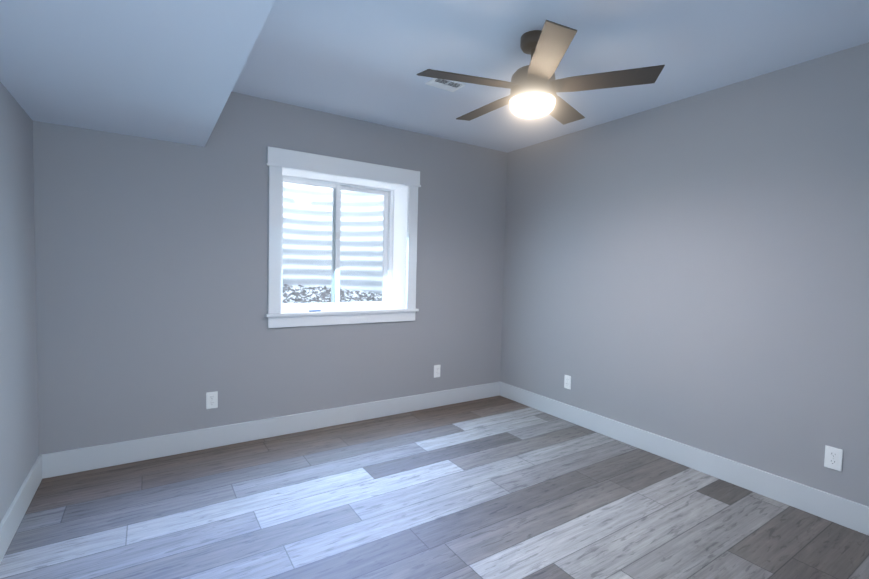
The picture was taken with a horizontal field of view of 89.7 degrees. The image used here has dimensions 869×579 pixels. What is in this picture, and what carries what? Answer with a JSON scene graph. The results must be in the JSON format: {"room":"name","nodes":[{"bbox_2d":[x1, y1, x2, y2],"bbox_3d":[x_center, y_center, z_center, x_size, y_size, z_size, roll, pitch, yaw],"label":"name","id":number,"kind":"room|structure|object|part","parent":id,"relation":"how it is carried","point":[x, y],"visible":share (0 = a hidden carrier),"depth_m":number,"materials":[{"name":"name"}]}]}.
{"room":"empty basement bedroom","nodes":[
{"label":"empty basement bedroom","id":0,"kind":"room"},
{"bbox_2d":[0,82,38,522],"bbox_3d":[-1.289,-0.025,0.878,0.120,2.440,3.743,0,3,-33],"label":"wall","id":1,"kind":"structure","parent":0,"point":[19,444],"depth_m":2.12,"materials":[{"name":"grey paint"}]},
{"bbox_2d":[0,456,41,562],"bbox_3d":[-1.288,1.121,1.012,0.016,0.140,3.607,0,3,-33],"label":"baseboard","id":2,"kind":"structure","parent":1,"relation":"attached to","point":[14,514],"depth_m":2.08,"materials":[{"name":"white paint"}]},
{"bbox_2d":[0,0,274,146],"bbox_3d":[-0.890,-1.049,1.146,0.853,0.400,3.623,0,3,-33],"label":"ceiling","id":3,"kind":"structure","parent":0,"point":[167,70],"depth_m":1.68,"materials":[{"name":"white paint"}]},
{"bbox_2d":[33,92,506,454],"bbox_3d":[-0.880,-0.142,3.591,3.771,2.440,0.360,0,3,-33],"label":"wall","id":4,"kind":"structure","parent":0,"point":[151,264],"depth_m":2.98,"materials":[{"name":"grey paint"}]},
{"bbox_2d":[206,391,217,408],"bbox_3d":[-1.529,0.761,3.003,0.070,0.115,0.008,0,3,-33],"label":"electrical outlet","id":5,"kind":"object","parent":4,"relation":"attached to","point":[211,400],"visible":1,"depth_m":3.00,"materials":[{"name":"white plastic"}]},
{"bbox_2d":[39,382,499,478],"bbox_3d":[-0.805,1.016,3.487,3.531,0.140,0.016,0,3,-33],"label":"baseboard","id":6,"kind":"structure","parent":4,"relation":"attached to","point":[83,459],"depth_m":3.10,"materials":[{"name":"white paint"}]},
{"bbox_2d":[282,182,383,303],"bbox_3d":[-1.158,-0.518,4.222,1.700,2.322,1.036,0,3,-33],"label":"window well","id":7,"kind":"object","parent":4,"relation":"attached to","point":[292,285],"depth_m":4.67,"materials":[{"name":"white metal"}]},
{"bbox_2d":[265,306,418,316],"bbox_3d":[-0.752,0.177,3.607,1.274,0.022,0.299,0,3,-33],"label":"window sill","id":8,"kind":"structure","parent":4,"relation":"attached to","point":[323,311],"depth_m":3.52,"materials":[{"name":"white paint"}]},
{"bbox_2d":[266,146,420,327],"bbox_3d":[-0.764,-0.380,3.620,1.278,1.298,0.368,0,3,-33],"label":"window unit","id":9,"kind":"structure","parent":4,"relation":"in","point":[386,237],"depth_m":3.67,"materials":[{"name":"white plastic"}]},
{"bbox_2d":[434,365,440,377],"bbox_3d":[0.025,0.751,4.017,0.070,0.115,0.008,0,3,-33],"label":"electrical outlet","id":10,"kind":"object","parent":4,"relation":"attached to","point":[436,370],"visible":1,"depth_m":4.01,"materials":[{"name":"white plastic"}]},
{"bbox_2d":[0,395,868,578],"bbox_3d":[0.111,1.234,2.086,3.771,0.120,4.103,0,3,-33],"label":"floor","id":11,"kind":"structure","parent":0,"point":[498,487],"depth_m":2.25,"materials":[{"name":"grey wood"}]},
{"bbox_2d":[231,0,868,152],"bbox_3d":[0.172,-1.322,1.966,3.771,0.120,4.103,0,3,-33],"label":"ceiling","id":12,"kind":"structure","parent":0,"point":[366,60],"depth_m":2.33,"materials":[{"name":"white paint"}]},
{"bbox_2d":[426,78,465,91],"bbox_3d":[0.072,-1.297,2.764,0.215,0.010,0.145,0,3,-33],"label":"ceiling vent","id":13,"kind":"object","parent":12,"relation":"in","point":[449,85],"visible":0.85,"depth_m":2.76,"materials":[{"name":"white metal"}]},
{"bbox_2d":[417,20,664,124],"bbox_3d":[0.483,-1.073,2.243,1.131,0.388,1.096,0,3,-33],"label":"ceiling fan","id":14,"kind":"object","parent":12,"relation":"hanging from","point":[534,86],"visible":1,"depth_m":2.10,"materials":[{"name":"brown wood"}]},
{"bbox_3d":[0.498,-1.107,2.202,0.242,0.317,0.242,0,3,-33],"label":"motor","id":15,"kind":"part","parent":14,"relation":"part of","materials":[{"name":"brown metal"}]},
{"bbox_2d":[500,42,868,506],"bbox_3d":[1.768,-0.045,2.873,0.120,2.440,3.743,0,3,-33],"label":"wall","id":16,"kind":"structure","parent":0,"point":[692,271],"depth_m":2.75,"materials":[{"name":"grey paint"}]},
{"bbox_2d":[564,375,570,389],"bbox_3d":[1.136,0.791,3.733,0.008,0.115,0.070,0,3,-33],"label":"electrical outlet","id":17,"kind":"object","parent":16,"relation":"attached to","point":[567,381],"visible":1,"depth_m":3.73,"materials":[{"name":"white plastic"}]},
{"bbox_2d":[500,382,868,535],"bbox_3d":[1.655,1.101,2.933,0.016,0.140,3.607,0,3,-33],"label":"baseboard","id":18,"kind":"structure","parent":16,"relation":"attached to","point":[850,514],"depth_m":2.75,"materials":[{"name":"white paint"}]},
{"bbox_2d":[824,445,842,470],"bbox_3d":[2.083,0.882,2.283,0.008,0.115,0.070,0,3,-33],"label":"electrical outlet","id":19,"kind":"object","parent":16,"relation":"attached to","point":[833,458],"visible":1,"depth_m":2.28,"materials":[{"name":"white plastic"}]}
]}

